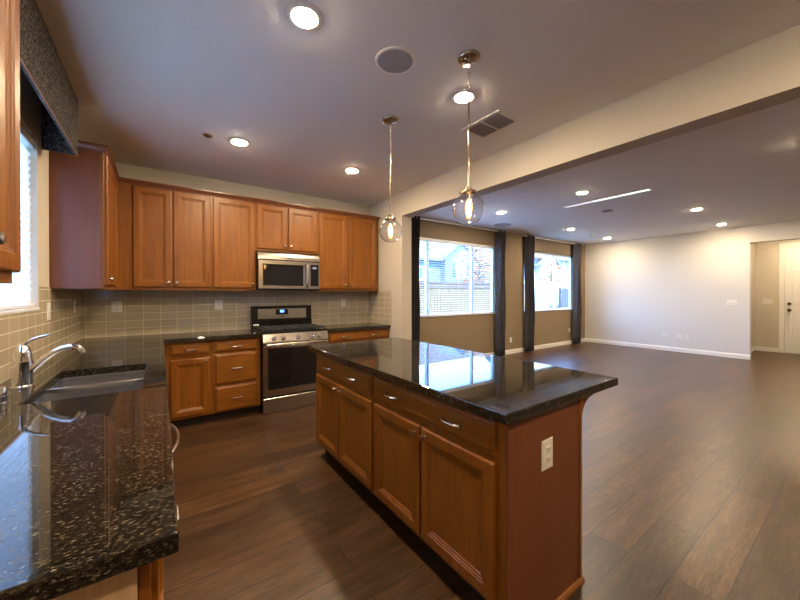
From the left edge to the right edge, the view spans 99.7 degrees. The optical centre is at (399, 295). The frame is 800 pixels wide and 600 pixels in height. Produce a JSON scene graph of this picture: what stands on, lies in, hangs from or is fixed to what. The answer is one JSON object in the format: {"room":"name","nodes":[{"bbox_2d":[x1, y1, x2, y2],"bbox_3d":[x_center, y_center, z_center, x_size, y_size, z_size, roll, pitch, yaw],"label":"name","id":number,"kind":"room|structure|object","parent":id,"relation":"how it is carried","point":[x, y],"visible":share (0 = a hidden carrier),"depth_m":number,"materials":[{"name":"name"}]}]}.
{"room":"kitchen","nodes":[
{"label":"kitchen","id":0,"kind":"room"},
{"bbox_2d":[20,67,48,307],"bbox_3d":[-0.991,-0.016,0.137,0.150,2.740,8.163,0,0,-35],"label":"wall","id":1,"kind":"structure","parent":0,"point":[30,102],"depth_m":2.20,"materials":[{"name":"beige paint"}]},
{"bbox_2d":[0,0,20,283],"bbox_3d":[-1.153,-0.566,0.793,0.347,1.065,0.295,0,0,-35],"label":"upper cabinet","id":2,"kind":"object","parent":1,"relation":"attached to","point":[10,182],"visible":1,"depth_m":0.94,"materials":[{"name":"brown wood"}]},
{"bbox_2d":[0,123,34,309],"bbox_3d":[-1.918,-0.461,1.505,0.058,1.078,1.663,0,0,-35],"label":"window blind","id":3,"kind":"object","parent":1,"relation":"attached to","point":[15,293],"visible":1,"depth_m":2.08,"materials":[{"name":"white plastic"}]},
{"bbox_2d":[0,304,39,314],"bbox_3d":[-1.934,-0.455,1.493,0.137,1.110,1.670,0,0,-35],"label":"window sill","id":4,"kind":"structure","parent":1,"relation":"in","point":[20,310],"depth_m":1.91,"materials":[{"name":"white plastic"}]},
{"bbox_2d":[0,287,80,382],"bbox_3d":[-2.081,0.189,1.808,0.008,0.491,3.860,0,0,-35],"label":"backsplash","id":5,"kind":"structure","parent":1,"relation":"attached to","point":[64,326],"depth_m":2.30,"materials":[{"name":"beige tile"}]},
{"bbox_2d":[20,0,77,155],"bbox_3d":[-1.839,-1.188,1.611,0.181,0.400,1.815,0,0,-35],"label":"window valance","id":6,"kind":"object","parent":1,"relation":"attached to","point":[40,61],"visible":0.98,"depth_m":1.83,"materials":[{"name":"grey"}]},
{"bbox_2d":[47,303,50,320],"bbox_3d":[-2.480,0.115,2.383,0.010,0.125,0.072,0,0,-35],"label":"light switch","id":7,"kind":"object","parent":1,"relation":"attached to","point":[48,304],"visible":1,"depth_m":2.37,"materials":[{"name":"white plastic"}]},
{"bbox_2d":[73,301,75,312],"bbox_3d":[-2.993,0.106,3.104,0.009,0.116,0.072,0,0,-35],"label":"outlet","id":8,"kind":"object","parent":1,"relation":"attached to","point":[74,302],"visible":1,"depth_m":3.08,"materials":[{"name":"white plastic"}]},
{"bbox_2d":[49,148,117,289],"bbox_3d":[-2.729,-0.578,3.009,0.347,1.055,1.162,0,0,-35],"label":"upper cabinet","id":9,"kind":"object","parent":1,"relation":"attached to","point":[83,188],"visible":0.95,"depth_m":2.54,"materials":[{"name":"brown wood"}]},
{"bbox_2d":[78,140,380,220],"bbox_3d":[-1.492,-1.134,3.845,3.441,0.047,0.875,0,0,-42],"label":"crown molding","id":10,"kind":"structure","parent":9,"relation":"attached to","point":[81,144],"depth_m":3.67,"materials":[{"name":"brown wood"}]},
{"bbox_2d":[109,162,368,336],"bbox_3d":[-1.827,-0.032,4.458,3.497,2.740,0.150,0,0,-35],"label":"wall","id":11,"kind":"structure","parent":0,"point":[124,170],"depth_m":4.18,"materials":[{"name":"beige paint"}]},
{"bbox_2d":[111,301,121,311],"bbox_3d":[-2.971,0.120,3.537,0.090,0.116,0.009,0,0,-35],"label":"outlet","id":12,"kind":"object","parent":11,"relation":"attached to","point":[116,306],"visible":1,"depth_m":3.53,"materials":[{"name":"white plastic"}]},
{"bbox_2d":[116,182,210,290],"bbox_3d":[-2.521,-0.581,3.642,0.818,1.055,0.370,0,0,-35],"label":"upper cabinet","id":13,"kind":"object","parent":11,"relation":"attached to","point":[164,235],"visible":0.99,"depth_m":3.50,"materials":[{"name":"brown wood"}]},
{"bbox_2d":[215,300,222,309],"bbox_3d":[-2.198,0.116,4.087,0.085,0.116,0.009,0,0,-35],"label":"outlet","id":14,"kind":"object","parent":11,"relation":"attached to","point":[218,303],"visible":1,"depth_m":4.09,"materials":[{"name":"white plastic"}]},
{"bbox_2d":[81,290,368,337],"bbox_3d":[-1.847,0.181,4.348,3.334,0.486,0.008,0,0,-35],"label":"backsplash","id":15,"kind":"structure","parent":11,"relation":"attached to","point":[143,312],"depth_m":3.93,"materials":[{"name":"beige tile"}]},
{"bbox_2d":[211,196,255,290],"bbox_3d":[-1.997,-0.583,4.015,0.468,1.055,0.370,0,0,-35],"label":"upper cabinet","id":16,"kind":"object","parent":11,"relation":"attached to","point":[233,222],"visible":0.98,"depth_m":3.89,"materials":[{"name":"brown wood"}]},
{"bbox_2d":[256,203,317,254],"bbox_3d":[-1.490,-0.825,4.375,0.777,0.575,0.370,0,0,-35],"label":"upper cabinet","id":17,"kind":"object","parent":11,"relation":"attached to","point":[278,228],"visible":0.97,"depth_m":4.23,"materials":[{"name":"brown wood"}]},
{"bbox_2d":[256,250,319,289],"bbox_3d":[-1.464,-0.301,4.338,0.765,0.468,0.458,0,0,-35],"label":"microwave","id":18,"kind":"object","parent":17,"relation":"attached to","point":[274,270],"visible":0.98,"depth_m":4.17,"materials":[{"name":"silver metal"}]},
{"bbox_2d":[309,212,377,290],"bbox_3d":[-0.794,-0.587,4.871,0.932,1.055,0.370,0,0,-35],"label":"upper cabinet","id":19,"kind":"object","parent":11,"relation":"attached to","point":[347,245],"visible":0.98,"depth_m":4.72,"materials":[{"name":"brown wood"}]},
{"bbox_2d":[341,299,345,306],"bbox_3d":[-0.847,0.110,5.048,0.072,0.116,0.009,0,0,-35],"label":"outlet","id":20,"kind":"object","parent":11,"relation":"attached to","point":[343,301],"visible":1,"depth_m":5.04,"materials":[{"name":"white plastic"}]},
{"bbox_2d":[35,0,799,244],"bbox_3d":[4.916,-1.508,4.426,14.857,0.200,8.315,0,0,-35],"label":"ceiling","id":21,"kind":"structure","parent":0,"point":[148,78],"depth_m":2.37,"materials":[{"name":"white paint"}]},
{"bbox_2d":[202,133,212,137],"bbox_3d":[-1.677,-1.389,2.941,0.080,0.015,0.080,0,0,-35],"label":"sprinkler head","id":22,"kind":"object","parent":21,"relation":"attached to","point":[207,135],"visible":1,"depth_m":2.93},
{"bbox_2d":[227,137,250,146],"bbox_3d":[-1.464,-1.391,3.075,0.196,0.013,0.196,0,0,-35],"label":"recessed light","id":23,"kind":"object","parent":21,"relation":"in","point":[236,141],"visible":1,"depth_m":3.06,"materials":[{"name":"white"}]},
{"bbox_2d":[232,140,246,145],"bbox_3d":[-1.464,-1.389,3.075,0.124,0.011,0.124,0,0,-35],"label":"diffuser","id":24,"kind":"object","parent":23,"relation":"attached to","point":[234,142],"depth_m":3.07,"materials":[{"name":"white plastic"}]},
{"bbox_2d":[284,0,324,32],"bbox_3d":[-0.477,-1.386,1.687,0.196,0.013,0.196,0,0,-35],"label":"recessed light","id":25,"kind":"object","parent":21,"relation":"in","point":[305,16],"visible":1,"depth_m":1.67,"materials":[{"name":"white plastic"}]},
{"bbox_2d":[292,8,316,27],"bbox_3d":[-0.477,-1.385,1.687,0.124,0.011,0.124,0,0,-35],"label":"diffuser","id":26,"kind":"object","parent":25,"relation":"attached to","point":[301,17],"depth_m":1.68,"materials":[{"name":"white plastic"}]},
{"bbox_2d":[343,167,360,173],"bbox_3d":[-0.538,-1.394,3.784,0.196,0.013,0.196,0,0,-35],"label":"recessed light","id":27,"kind":"object","parent":21,"relation":"in","point":[352,170],"visible":1,"depth_m":3.76,"materials":[{"name":"white"}]},
{"bbox_2d":[346,169,357,172],"bbox_3d":[-0.538,-1.393,3.784,0.124,0.011,0.124,0,0,-35],"label":"diffuser","id":28,"kind":"object","parent":27,"relation":"attached to","point":[347,170],"depth_m":3.78,"materials":[{"name":"white plastic"}]},
{"bbox_2d":[379,115,401,242],"bbox_3d":[-0.076,-0.908,2.679,0.184,0.977,0.184,0,0,40],"label":"pendant light","id":29,"kind":"object","parent":21,"relation":"hanging from","point":[389,120],"visible":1,"depth_m":2.67,"materials":[{"name":"white"}]},
{"bbox_2d":[375,46,414,74],"bbox_3d":[-0.028,-1.390,2.005,0.236,0.008,0.236,0,0,-35],"label":"ceiling speaker","id":30,"kind":"object","parent":21,"relation":"attached to","point":[394,60],"visible":1,"depth_m":1.99,"materials":[{"name":"white plastic"}]},
{"bbox_2d":[378,50,412,72],"bbox_3d":[-0.028,-1.389,2.005,0.208,0.006,0.208,0,0,-35],"label":"grille","id":31,"kind":"object","parent":30,"relation":"attached to","point":[389,61],"depth_m":2.00,"materials":[{"name":"grey"}]},
{"bbox_2d":[450,89,477,104],"bbox_3d":[0.449,-1.389,2.375,0.196,0.013,0.196,0,0,-35],"label":"recessed light","id":32,"kind":"object","parent":21,"relation":"in","point":[459,97],"visible":0.89,"depth_m":2.36,"materials":[{"name":"white"}]},
{"bbox_2d":[455,93,472,102],"bbox_3d":[0.449,-1.388,2.375,0.124,0.011,0.124,0,0,-35],"label":"diffuser","id":33,"kind":"object","parent":32,"relation":"attached to","point":[459,97],"depth_m":2.37,"materials":[{"name":"white plastic"}]},
{"bbox_2d":[453,49,484,224],"bbox_3d":[0.404,-0.906,1.980,0.184,0.977,0.184,0,0,-35],"label":"pendant light","id":34,"kind":"object","parent":21,"relation":"hanging from","point":[467,58],"visible":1,"depth_m":1.97,"materials":[{"name":"silver metal"}]},
{"bbox_2d":[466,193,471,200],"bbox_3d":[0.404,-0.576,1.981,0.034,0.039,0.034,0,0,-35],"label":"socket","id":35,"kind":"object","parent":34,"relation":"attached to","point":[468,195],"depth_m":1.97,"materials":[{"name":"gold metal"}]},
{"bbox_2d":[461,110,519,138],"bbox_3d":[0.738,-1.393,2.770,0.270,0.009,0.390,0,0,-35],"label":"ceiling vent","id":36,"kind":"object","parent":21,"relation":"in","point":[498,120],"visible":1,"depth_m":2.75,"materials":[{"name":"white metal"}]},
{"bbox_2d":[493,223,510,226],"bbox_3d":[2.054,-1.406,6.774,0.340,0.018,0.340,0,0,-35],"label":"ceiling vent","id":37,"kind":"object","parent":21,"relation":"in","point":[499,224],"visible":1,"depth_m":6.76,"materials":[{"name":"grey metal"}]},
{"bbox_2d":[574,190,589,194],"bbox_3d":[2.496,-1.400,4.617,0.196,0.013,0.196,0,0,-35],"label":"recessed light","id":38,"kind":"object","parent":21,"relation":"in","point":[584,191],"visible":1,"depth_m":4.60,"materials":[{"name":"white"}]},
{"bbox_2d":[565,188,650,207],"bbox_3d":[2.981,-1.405,4.936,0.100,0.006,1.150,0,0,-35],"label":"recessed light","id":39,"kind":"object","parent":21,"relation":"in","point":[648,189],"visible":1,"depth_m":4.84,"materials":[{"name":"white plastic"}]},
{"bbox_2d":[566,202,591,207],"bbox_3d":[2.766,-1.405,5.238,0.084,0.003,0.390,0,0,-35],"label":"diffuser","id":40,"kind":"object","parent":39,"relation":"attached to","point":[584,202],"depth_m":5.21,"materials":[{"name":"white plastic"}]},
{"bbox_2d":[592,196,617,201],"bbox_3d":[2.991,-1.403,4.922,0.084,0.003,0.335,0,0,-35],"label":"diffuser","id":41,"kind":"object","parent":39,"relation":"attached to","point":[611,197],"depth_m":4.89,"materials":[{"name":"white plastic"}]},
{"bbox_2d":[618,189,649,195],"bbox_3d":[3.205,-1.402,4.620,0.084,0.003,0.355,0,0,-35],"label":"diffuser","id":42,"kind":"object","parent":39,"relation":"attached to","point":[644,190],"depth_m":4.59,"materials":[{"name":"white plastic"}]},
{"bbox_2d":[689,208,704,210],"bbox_3d":[4.875,-1.406,5.541,0.196,0.013,0.196,0,0,-35],"label":"recessed light","id":43,"kind":"object","parent":21,"relation":"in","point":[695,209],"visible":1,"depth_m":5.52,"materials":[{"name":"white"}]},
{"bbox_2d":[163,342,799,599],"bbox_3d":[4.918,1.392,4.437,14.857,0.120,8.315,0,0,-35],"label":"floor","id":44,"kind":"structure","parent":0,"point":[691,462],"depth_m":2.19,"materials":[{"name":"brown wood"}]},
{"bbox_2d":[51,504,180,599],"bbox_3d":[-0.843,0.916,0.662,0.693,0.873,0.496,0,0,-35],"label":"base cabinet","id":45,"kind":"object","parent":44,"relation":"on","point":[144,582],"visible":0.18,"depth_m":0.61,"materials":[{"name":"brown wood"}]},
{"bbox_2d":[170,423,179,452],"bbox_3d":[-1.140,0.915,1.130,0.678,0.870,0.604,0,0,-35],"label":"dishwasher","id":46,"kind":"object","parent":44,"relation":"on","point":[173,427],"visible":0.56,"depth_m":1.30,"materials":[{"name":"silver metal"}]},
{"bbox_2d":[164,340,211,426],"bbox_3d":[-2.296,0.905,3.638,0.402,0.873,0.647,0,0,-35],"label":"base cabinet","id":47,"kind":"object","parent":44,"relation":"on","point":[188,364],"visible":0.93,"depth_m":3.42,"materials":[{"name":"brown wood"}]},
{"bbox_2d":[211,337,259,420],"bbox_3d":[-1.934,0.904,3.895,0.486,0.873,0.647,0,0,-35],"label":"base cabinet","id":48,"kind":"object","parent":44,"relation":"on","point":[235,363],"visible":0.96,"depth_m":3.66,"materials":[{"name":"brown wood"}]},
{"bbox_2d":[250,305,327,414],"bbox_3d":[-1.383,0.738,4.220,0.775,1.200,0.722,0,0,-35],"label":"gas range","id":49,"kind":"object","parent":44,"relation":"on","point":[288,369],"visible":0.94,"depth_m":3.97,"materials":[{"name":"silver metal"}]},
{"bbox_2d":[252,328,326,333],"bbox_3d":[-1.378,0.425,4.211,0.775,0.017,0.540,0,0,-35],"label":"cooktop","id":50,"kind":"object","parent":49,"relation":"in","point":[266,330],"depth_m":4.00,"materials":[{"name":"black metal"}]},
{"bbox_2d":[316,354,385,509],"bbox_3d":[-0.181,0.907,2.633,0.717,0.873,0.948,0,0,-35],"label":"base cabinet","id":51,"kind":"object","parent":44,"relation":"on","point":[345,394],"visible":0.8,"depth_m":2.35,"materials":[{"name":"brown wood"}]},
{"bbox_2d":[308,337,617,424],"bbox_3d":[0.177,0.451,2.324,0.932,0.040,2.028,0,0,-35],"label":"countertop","id":52,"kind":"structure","parent":51,"relation":"on","point":[503,390],"depth_m":1.82,"materials":[{"name":"black stone"}]},
{"bbox_2d":[328,328,388,343],"bbox_3d":[-0.699,0.899,4.773,0.956,0.873,0.647,0,0,-35],"label":"base cabinet","id":53,"kind":"object","parent":44,"relation":"on","point":[381,333],"visible":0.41,"depth_m":4.52,"materials":[{"name":"brown wood"}]},
{"bbox_2d":[322,322,390,331],"bbox_3d":[-0.705,0.442,4.773,0.962,0.040,0.622,0,0,-35],"label":"countertop","id":54,"kind":"structure","parent":53,"relation":"on","point":[361,325],"depth_m":4.65,"materials":[{"name":"black stone"}]},
{"bbox_2d":[375,376,592,599],"bbox_3d":[0.381,0.910,1.843,0.717,0.873,0.990,0,0,-35],"label":"base cabinet","id":55,"kind":"object","parent":44,"relation":"on","point":[472,489],"visible":0.91,"depth_m":1.48,"materials":[{"name":"brown wood"}]},
{"bbox_2d":[541,437,552,471],"bbox_3d":[0.624,0.671,1.423,0.080,0.125,0.009,0,0,-35],"label":"outlet","id":56,"kind":"object","parent":55,"relation":"attached to","point":[546,445],"visible":1,"depth_m":1.41,"materials":[{"name":"white plastic"}]},
{"bbox_2d":[546,445,550,453],"bbox_3d":[0.625,0.650,1.421,0.032,0.030,0.004,0,0,-35],"label":"receptacle","id":57,"kind":"object","parent":56,"relation":"attached to","point":[548,447],"depth_m":1.42,"materials":[{"name":"grey plastic"}]},
{"bbox_2d":[546,455,550,463],"bbox_3d":[0.625,0.692,1.421,0.032,0.030,0.004,0,0,-35],"label":"receptacle","id":58,"kind":"object","parent":56,"relation":"attached to","point":[548,457],"depth_m":1.42,"materials":[{"name":"grey plastic"}]},
{"bbox_3d":[-2.392,0.908,2.841,0.693,0.873,1.831,0,0,-35],"label":"base cabinet","id":59,"kind":"object","parent":44,"relation":"on","visible":0},
{"bbox_2d":[0,329,260,599],"bbox_3d":[-1.441,0.452,2.262,1.574,0.040,3.862,0,0,-35],"label":"countertop","id":60,"kind":"structure","parent":59,"relation":"on","point":[88,492],"depth_m":0.83,"materials":[{"name":"black stone"}]},
{"bbox_2d":[0,386,8,404],"bbox_3d":[-1.611,0.403,1.354,0.052,0.067,0.052,0,0,-35],"label":"air gap cap","id":61,"kind":"object","parent":60,"relation":"on","point":[3,389],"visible":1,"depth_m":1.35,"materials":[{"name":"silver metal"}]},
{"bbox_2d":[9,334,85,389],"bbox_3d":[-1.704,0.311,1.638,0.270,0.247,0.082,0,0,-27],"label":"faucet","id":62,"kind":"object","parent":60,"relation":"on","point":[23,367],"visible":1,"depth_m":1.59,"materials":[{"name":"silver metal"}]},
{"bbox_2d":[33,370,144,402],"bbox_3d":[-1.566,0.568,1.746,0.420,0.222,0.756,0,0,-35],"label":"sink","id":63,"kind":"object","parent":60,"relation":"in","point":[89,385],"visible":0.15,"depth_m":1.79,"materials":[{"name":"silver metal"}]},
{"bbox_2d":[420,217,584,352],"bbox_3d":[2.424,-0.049,7.656,7.137,2.740,0.150,0,0,-35],"label":"wall","id":64,"kind":"structure","parent":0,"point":[475,333],"depth_m":7.53,"materials":[{"name":"brown paint"}]},
{"bbox_2d":[419,237,494,315],"bbox_3d":[1.141,-0.342,6.691,2.270,1.433,0.058,0,0,-35],"label":"window blind","id":65,"kind":"object","parent":64,"relation":"attached to","point":[421,238],"visible":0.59,"depth_m":6.65,"materials":[{"name":"white plastic"}]},
{"bbox_2d":[420,241,494,316],"bbox_3d":[1.130,-0.334,6.707,2.290,1.460,0.145,0,0,-35],"label":"window","id":66,"kind":"structure","parent":64,"relation":"attached to","point":[426,247],"depth_m":6.97,"materials":[{"name":"white plastic"}]},
{"bbox_2d":[412,217,507,233],"bbox_3d":[1.192,-1.364,6.606,2.810,0.051,0.126,0,0,-35],"label":"curtain rod","id":67,"kind":"object","parent":64,"relation":"attached to","point":[412,217],"visible":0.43,"depth_m":6.50,"materials":[{"name":"beige metal"}]},
{"bbox_2d":[411,216,419,341],"bbox_3d":[0.238,-0.047,5.889,0.238,2.714,0.133,0,0,-35],"label":"curtain","id":68,"kind":"object","parent":67,"relation":"hanging from","point":[415,223],"visible":0.51,"depth_m":5.88,"materials":[{"name":"black fabric"}]},
{"bbox_2d":[494,229,505,355],"bbox_3d":[2.171,-0.054,7.258,0.268,2.714,0.134,0,0,-35],"label":"curtain","id":69,"kind":"object","parent":67,"relation":"hanging from","point":[500,237],"visible":0.98,"depth_m":7.22,"materials":[{"name":"black fabric"}]},
{"bbox_2d":[485,338,584,354],"bbox_3d":[2.412,1.274,7.551,6.987,0.095,0.014,0,0,-35],"label":"baseboard","id":70,"kind":"structure","parent":64,"relation":"attached to","point":[517,350],"depth_m":8.30,"materials":[{"name":"white wood"}]},
{"bbox_2d":[524,252,571,311],"bbox_3d":[3.803,-0.344,8.608,2.270,1.460,0.145,0,0,-35],"label":"window","id":71,"kind":"structure","parent":64,"relation":"attached to","point":[540,253],"depth_m":8.83,"materials":[{"name":"white plastic"}]},
{"bbox_2d":[519,234,582,245],"bbox_3d":[3.857,-1.373,8.501,2.790,0.051,0.126,0,0,-35],"label":"curtain rod","id":72,"kind":"object","parent":64,"relation":"attached to","point":[521,235],"visible":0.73,"depth_m":8.32,"materials":[{"name":"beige metal"}]},
{"bbox_2d":[524,234,534,351],"bbox_3d":[3.033,-0.057,7.871,0.290,2.714,0.133,0,0,-35],"label":"curtain","id":73,"kind":"object","parent":72,"relation":"hanging from","point":[529,241],"visible":1,"depth_m":7.82,"materials":[{"name":"black fabric"}]},
{"bbox_2d":[572,243,581,343],"bbox_3d":[4.795,-0.064,9.124,0.330,2.714,0.133,0,0,-35],"label":"curtain","id":74,"kind":"object","parent":72,"relation":"hanging from","point":[577,249],"visible":1,"depth_m":9.07,"materials":[{"name":"black fabric"}]},
{"bbox_2d":[369,24,799,339],"bbox_3d":[1.839,-0.026,2.180,0.163,2.740,7.813,0,0,-35],"label":"wall partition","id":75,"kind":"structure","parent":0,"point":[764,73],"depth_m":2.48,"materials":[{"name":"beige paint"}]},
{"bbox_2d":[369,291,391,324],"bbox_3d":[-0.307,0.177,5.051,0.008,0.486,0.630,0,0,-35],"label":"backsplash","id":76,"kind":"structure","parent":75,"relation":"attached to","point":[379,301],"depth_m":5.02,"materials":[{"name":"beige tile"}]},
{"bbox_2d":[585,220,799,358],"bbox_3d":[7.674,-0.048,6.293,0.140,2.740,8.155,0,0,-35],"label":"wall","id":77,"kind":"structure","parent":0,"point":[638,291],"depth_m":7.85,"materials":[{"name":"grey paint"}]},
{"bbox_2d":[585,338,749,359],"bbox_3d":[6.206,1.268,8.231,0.014,0.095,3.274,0,0,-35],"label":"baseboard","id":78,"kind":"structure","parent":77,"relation":"attached to","point":[702,352],"depth_m":7.90,"materials":[{"name":"white wood"}]},
{"bbox_2d":[677,334,682,338],"bbox_3d":[6.493,0.957,7.829,0.009,0.116,0.118,0,0,-35],"label":"outlet","id":79,"kind":"object","parent":77,"relation":"attached to","point":[679,336],"visible":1,"depth_m":7.82,"materials":[{"name":"white plastic"}]},
{"bbox_2d":[727,300,736,305],"bbox_3d":[7.000,0.159,7.112,0.010,0.116,0.160,0,0,-35],"label":"light switch","id":80,"kind":"object","parent":77,"relation":"attached to","point":[729,302],"visible":1,"depth_m":7.11,"materials":[{"name":"white plastic"}]},
{"bbox_2d":[751,243,754,346],"bbox_3d":[7.786,-0.054,7.665,1.633,2.740,0.140,0,0,-35],"label":"wall","id":81,"kind":"structure","parent":0,"point":[753,244],"depth_m":7.97,"materials":[{"name":"beige paint"}]},
{"bbox_2d":[751,346,777,351],"bbox_3d":[7.939,1.270,7.456,1.633,0.095,0.385,0,0,-35],"label":"baseboard","id":82,"kind":"structure","parent":81,"relation":"attached to","point":[753,348],"depth_m":7.91,"materials":[{"name":"white wood"}]},
{"bbox_2d":[754,239,799,353],"bbox_3d":[9.801,-0.050,6.362,0.140,2.740,5.400,0,0,-35],"label":"wall","id":83,"kind":"structure","parent":0,"point":[766,254],"depth_m":7.91,"materials":[{"name":"beige paint"}]},
{"bbox_2d":[763,299,772,303],"bbox_3d":[8.615,0.145,7.900,0.010,0.116,0.160,0,0,-35],"label":"light switch","id":84,"kind":"object","parent":83,"relation":"attached to","point":[765,301],"visible":1,"depth_m":7.89,"materials":[{"name":"white plastic"}]},
{"bbox_2d":[779,242,799,353],"bbox_3d":[8.992,0.067,7.293,0.100,2.500,1.075,0,0,-35],"label":"door","id":85,"kind":"structure","parent":83,"relation":"in","point":[789,257],"depth_m":7.60,"materials":[{"name":"white"}]},
{"label":"outside","id":86,"kind":"structure","parent":0,"visible":0},
{"bbox_3d":[-6.597,1.469,35.172,110.000,0.200,55.045,0,0,-35],"label":"ground","id":87,"kind":"structure","parent":86,"visible":0},
{"bbox_2d":[420,241,489,283],"bbox_3d":[0.954,-2.597,33.592,19.300,7.930,11.350,0,0,-35],"label":"house","id":88,"kind":"structure","parent":87,"relation":"on","point":[448,278],"depth_m":29.52,"materials":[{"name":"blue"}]},
{"bbox_2d":[453,263,456,276],"bbox_3d":[4.830,-2.219,29.662,0.400,1.200,0.050,0,0,-35],"label":"shutter","id":89,"kind":"object","parent":88,"relation":"hanging from","point":[454,265],"depth_m":29.60,"materials":[{"name":"white"}]},
{"bbox_2d":[454,246,489,282],"bbox_3d":[6.116,-1.366,25.843,4.180,5.532,4.248,0,0,-35],"label":"autumn tree","id":90,"kind":"object","parent":87,"relation":"on","point":[480,271],"visible":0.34,"depth_m":25.64,"materials":[{"name":"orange plant"}]},
{"bbox_2d":[420,281,524,313],"bbox_3d":[1.559,0.502,11.362,8.800,1.910,0.191,0,0,-35],"label":"fence","id":91,"kind":"object","parent":87,"relation":"on","point":[483,289],"visible":0.19,"depth_m":11.49,"materials":[{"name":"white wood"}]},
{"bbox_2d":[540,284,544,308],"bbox_3d":[7.515,0.426,17.723,0.260,2.025,1.303,0,0,24],"label":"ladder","id":92,"kind":"object","parent":87,"relation":"on","point":[541,284],"visible":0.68,"depth_m":17.89,"materials":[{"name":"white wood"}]},
{"bbox_2d":[524,280,563,308],"bbox_3d":[7.458,0.325,18.164,4.800,2.200,0.150,0,0,-35],"label":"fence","id":93,"kind":"structure","parent":87,"relation":"on","point":[548,284],"depth_m":18.48,"materials":[{"name":"grey"}]},
{"bbox_2d":[524,254,568,287],"bbox_3d":[19.258,-3.160,45.380,20.800,8.930,11.350,0,0,-35],"label":"house","id":94,"kind":"structure","parent":87,"relation":"on","point":[540,261],"depth_m":36.66,"materials":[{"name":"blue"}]},
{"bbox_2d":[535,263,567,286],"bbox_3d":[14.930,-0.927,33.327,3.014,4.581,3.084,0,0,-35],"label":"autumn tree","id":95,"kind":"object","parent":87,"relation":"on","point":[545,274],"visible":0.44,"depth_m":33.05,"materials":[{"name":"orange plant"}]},
{"bbox_2d":[559,287,568,307],"bbox_3d":[9.858,0.495,18.888,3.340,1.850,0.146,0,0,-35],"label":"fence","id":96,"kind":"object","parent":87,"relation":"on","point":[563,292],"visible":0.12,"depth_m":17.99,"materials":[{"name":"white"}]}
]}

